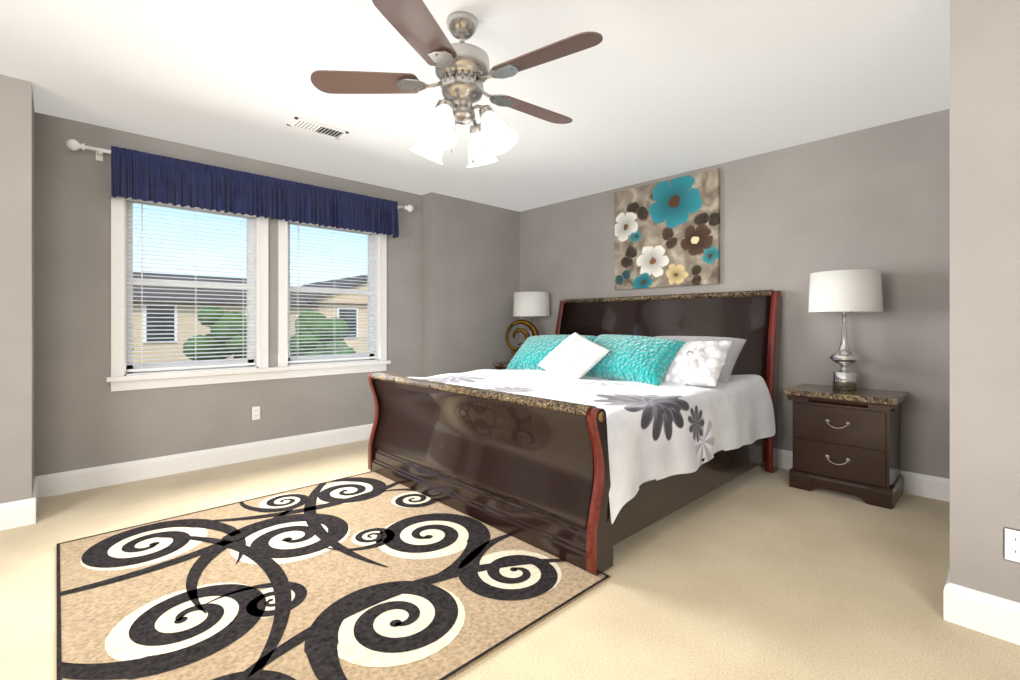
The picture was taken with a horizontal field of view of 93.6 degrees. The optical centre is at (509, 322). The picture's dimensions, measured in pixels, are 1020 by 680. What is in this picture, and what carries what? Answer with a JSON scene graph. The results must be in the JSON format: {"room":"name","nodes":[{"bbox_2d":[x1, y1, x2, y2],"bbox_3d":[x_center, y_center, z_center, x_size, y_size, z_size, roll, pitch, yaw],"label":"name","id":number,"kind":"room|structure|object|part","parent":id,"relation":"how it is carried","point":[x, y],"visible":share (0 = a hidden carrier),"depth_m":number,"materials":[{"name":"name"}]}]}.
{"room":"bedroom","nodes":[
{"label":"bedroom","id":0,"kind":"room"},
{"bbox_2d":[0,74,34,503],"bbox_3d":[-3.698,-0.112,2.117,2.260,2.440,0.680,0,0,-43],"label":"wall","id":1,"kind":"structure","parent":0,"point":[17,293],"depth_m":2.61,"materials":[{"name":"paint"}]},
{"bbox_2d":[0,492,39,530],"bbox_3d":[-3.384,1.038,1.935,2.086,0.140,0.016,0,0,-43],"label":"baseboard","id":2,"kind":"structure","parent":1,"relation":"attached to","point":[19,513],"depth_m":2.60,"materials":[{"name":"white wood"}]},
{"bbox_2d":[33,475,43,497],"bbox_3d":[-2.817,1.038,2.842,0.016,0.140,0.480,0,0,-43],"label":"baseboard","id":3,"kind":"structure","parent":1,"relation":"attached to","point":[38,486],"depth_m":3.03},
{"bbox_2d":[35,112,421,475],"bbox_3d":[-2.014,-0.112,4.069,3.470,2.440,0.160,0,0,-43],"label":"wall","id":4,"kind":"structure","parent":0,"point":[85,417],"depth_m":3.31,"materials":[{"name":"paint"}]},
{"bbox_2d":[44,424,372,496],"bbox_3d":[-1.954,1.038,4.006,2.870,0.140,0.016,0,0,-43],"label":"baseboard","id":5,"kind":"structure","parent":4,"relation":"attached to","point":[65,482],"depth_m":3.59,"materials":[{"name":"white wood"}]},
{"bbox_2d":[66,139,412,237],"bbox_3d":[-1.917,-1.013,3.952,2.564,0.344,0.144,0,0,-43],"label":"curtain valance","id":6,"kind":"object","parent":4,"relation":"attached to","point":[143,176],"visible":1,"depth_m":3.72,"materials":[{"name":"blue fabric"}]},
{"bbox_2d":[106,196,390,391],"bbox_3d":[-2.014,-0.262,4.032,2.130,1.460,0.215,0,0,-43],"label":"window","id":7,"kind":"structure","parent":4,"relation":"in","point":[120,379],"depth_m":3.92,"materials":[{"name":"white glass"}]},
{"bbox_3d":[-2.042,-0.277,4.062,1.916,1.266,0.062,0,0,-43],"label":"window sash","id":8,"kind":"part","parent":7,"relation":"part of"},
{"bbox_2d":[126,197,375,371],"bbox_3d":[-1.996,-0.283,4.014,1.910,1.254,0.060,0,0,-43],"label":"window blinds","id":9,"kind":"object","parent":7,"relation":"attached to","point":[195,294],"visible":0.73,"depth_m":3.77,"materials":[{"name":"white plastic"}]},
{"bbox_2d":[251,406,260,419],"bbox_3d":[-2.068,0.733,3.901,0.070,0.114,0.011,0,0,-43],"label":"electrical outlet","id":10,"kind":"object","parent":4,"relation":"attached to","point":[255,412],"visible":1,"depth_m":3.90,"materials":[{"name":"white plastic"}]},
{"bbox_2d":[422,192,519,376],"bbox_3d":[-0.398,-0.112,5.482,1.420,2.440,0.330,0,0,-43],"label":"wall","id":11,"kind":"structure","parent":0,"point":[470,268],"depth_m":5.19,"materials":[{"name":"paint"}]},
{"bbox_2d":[0,0,949,211],"bbox_3d":[0.094,-1.382,1.232,6.550,0.100,7.180,0,0,-43],"label":"ceiling","id":12,"kind":"structure","parent":0,"point":[645,90],"depth_m":2.62,"materials":[{"name":"paint"}]},
{"bbox_2d":[287,117,348,138],"bbox_3d":[-1.311,-1.326,3.276,0.360,0.010,0.160,0,0,-43],"label":"ceiling vent","id":13,"kind":"object","parent":12,"relation":"in","point":[310,126],"visible":1,"depth_m":3.26,"materials":[{"name":"white metal"}]},
{"bbox_2d":[310,0,602,167],"bbox_3d":[-0.171,-1.016,2.128,1.227,0.632,1.249,0,0,-43],"label":"ceiling fan","id":14,"kind":"object","parent":12,"relation":"hanging from","point":[463,73],"visible":1,"depth_m":2.03,"materials":[{"name":"brown wood"}]},
{"bbox_2d":[0,439,1019,679],"bbox_3d":[0.094,1.158,1.232,6.550,0.100,7.180,0,0,-43],"label":"floor","id":15,"kind":"structure","parent":0,"point":[758,572],"depth_m":2.00,"materials":[{"name":"beige carpet"}]},
{"bbox_2d":[57,471,609,679],"bbox_3d":[-0.910,1.103,2.230,1.745,0.010,2.070,0,0,-43],"label":"rug","id":16,"kind":"object","parent":15,"relation":"on","point":[372,575],"visible":0.96,"depth_m":1.97,"materials":[{"name":"beige carpet"}]},
{"bbox_2d":[493,361,509,369],"bbox_3d":[0.176,0.778,5.345,0.445,0.660,0.600,0,0,-43],"label":"nightstand","id":17,"kind":"object","parent":15,"relation":"on","point":[500,365],"depth_m":5.34,"materials":[{"name":"brown wood"}]},
{"bbox_2d":[505,319,538,355],"bbox_3d":[0.142,0.204,5.259,0.241,0.487,0.328,0,0,-43],"label":"sculpture","id":18,"kind":"object","parent":17,"relation":"on","point":[531,327],"visible":0.65,"depth_m":5.24,"materials":[{"name":"brown metal"}]},
{"bbox_2d":[513,292,549,335],"bbox_3d":[0.238,0.054,5.348,0.410,0.785,0.410,0,0,-43],"label":"lamp","id":19,"kind":"object","parent":17,"relation":"on","point":[530,305],"visible":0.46,"depth_m":5.18,"materials":[{"name":"white fabric"}]},
{"bbox_2d":[368,290,781,575],"bbox_3d":[0.491,0.420,3.632,2.318,1.351,2.210,0,0,-43],"label":"bed","id":20,"kind":"object","parent":15,"relation":"on","point":[589,434],"visible":1,"depth_m":2.95,"materials":[{"name":"brown wood"}]},
{"bbox_3d":[-0.303,0.734,2.880,0.132,0.724,2.112,0,0,-43],"label":"footboard","id":21,"kind":"part","parent":20,"relation":"part of","materials":[{"name":"brown wood"}]},
{"bbox_2d":[538,332,609,386],"bbox_3d":[0.491,0.274,3.743,0.450,0.140,0.450,-40,34,-13],"label":"pillow","id":22,"kind":"object","parent":20,"relation":"on","point":[576,355],"depth_m":3.65,"materials":[{"name":"white fabric"}]},
{"bbox_2d":[378,361,775,524],"bbox_3d":[0.441,0.642,3.585,1.990,0.521,2.218,0,0,-43],"label":"comforter","id":23,"kind":"object","parent":20,"relation":"on","point":[666,435],"depth_m":2.82,"materials":[{"name":"white fabric"}]},
{"bbox_3d":[1.255,0.420,4.355,0.213,1.351,2.172,0,0,-43],"label":"headboard","id":24,"kind":"part","parent":20,"relation":"part of","materials":[{"name":"brown wood"}]},
{"bbox_2d":[659,340,732,386],"bbox_3d":[1.269,0.261,3.295,0.432,0.430,0.166,-4,-47,50],"label":"pillow","id":25,"kind":"object","parent":20,"relation":"on","point":[681,363],"depth_m":3.24,"materials":[{"name":"white fabric"}]},
{"bbox_2d":[784,383,908,509],"bbox_3d":[2.225,0.778,3.181,0.445,0.660,0.600,0,0,-43],"label":"nightstand","id":26,"kind":"object","parent":15,"relation":"on","point":[847,442],"visible":1,"depth_m":3.03,"materials":[{"name":"brown wood"}]},
{"bbox_2d":[808,269,882,390],"bbox_3d":[2.238,0.054,3.207,0.410,0.785,0.410,0,0,-43],"label":"lamp","id":27,"kind":"object","parent":26,"relation":"on","point":[844,293],"visible":0.98,"depth_m":3.09,"materials":[{"name":"white fabric"}]},
{"bbox_2d":[520,109,949,478],"bbox_3d":[1.692,-0.112,4.191,0.160,2.440,4.420,0,0,-43],"label":"wall","id":28,"kind":"structure","parent":0,"point":[792,218],"depth_m":3.42,"materials":[{"name":"paint"}]},
{"bbox_2d":[615,168,719,289],"bbox_3d":[1.393,-0.807,4.362,0.038,0.960,1.020,0,0,-43],"label":"picture","id":29,"kind":"object","parent":28,"relation":"attached to","point":[667,233],"visible":1,"depth_m":4.30},
{"bbox_2d":[762,449,949,501],"bbox_3d":[1.456,1.038,4.312,0.016,0.140,3.920,0,0,-43],"label":"baseboard","id":30,"kind":"structure","parent":28,"relation":"attached to","point":[934,487],"depth_m":3.06,"materials":[{"name":"white wood"}]},
{"bbox_2d":[950,0,1019,602],"bbox_3d":[3.232,-0.112,1.277,1.610,2.440,2.930,0,0,-43],"label":"wall","id":31,"kind":"structure","parent":0,"point":[984,273],"depth_m":1.72,"materials":[{"name":"paint"}]},
{"bbox_2d":[943,576,1019,644],"bbox_3d":[2.571,1.038,0.793,0.016,0.140,2.756,0,0,-43],"label":"baseboard","id":32,"kind":"structure","parent":31,"relation":"attached to","point":[986,613],"depth_m":1.71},
{"bbox_2d":[1004,527,1019,562],"bbox_3d":[1.756,0.773,1.656,0.011,0.114,0.070,0,0,-43],"label":"electrical outlet","id":33,"kind":"object","parent":31,"relation":"attached to","point":[1011,544],"visible":1,"depth_m":1.67,"materials":[{"name":"white plastic"}]},
{"label":"outside","id":34,"kind":"structure","parent":0,"visible":0},
{"bbox_2d":[133,272,367,362],"bbox_3d":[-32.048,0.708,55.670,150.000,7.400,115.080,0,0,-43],"label":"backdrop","id":35,"kind":"structure","parent":34,"point":[357,302],"depth_m":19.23,"materials":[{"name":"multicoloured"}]}
]}

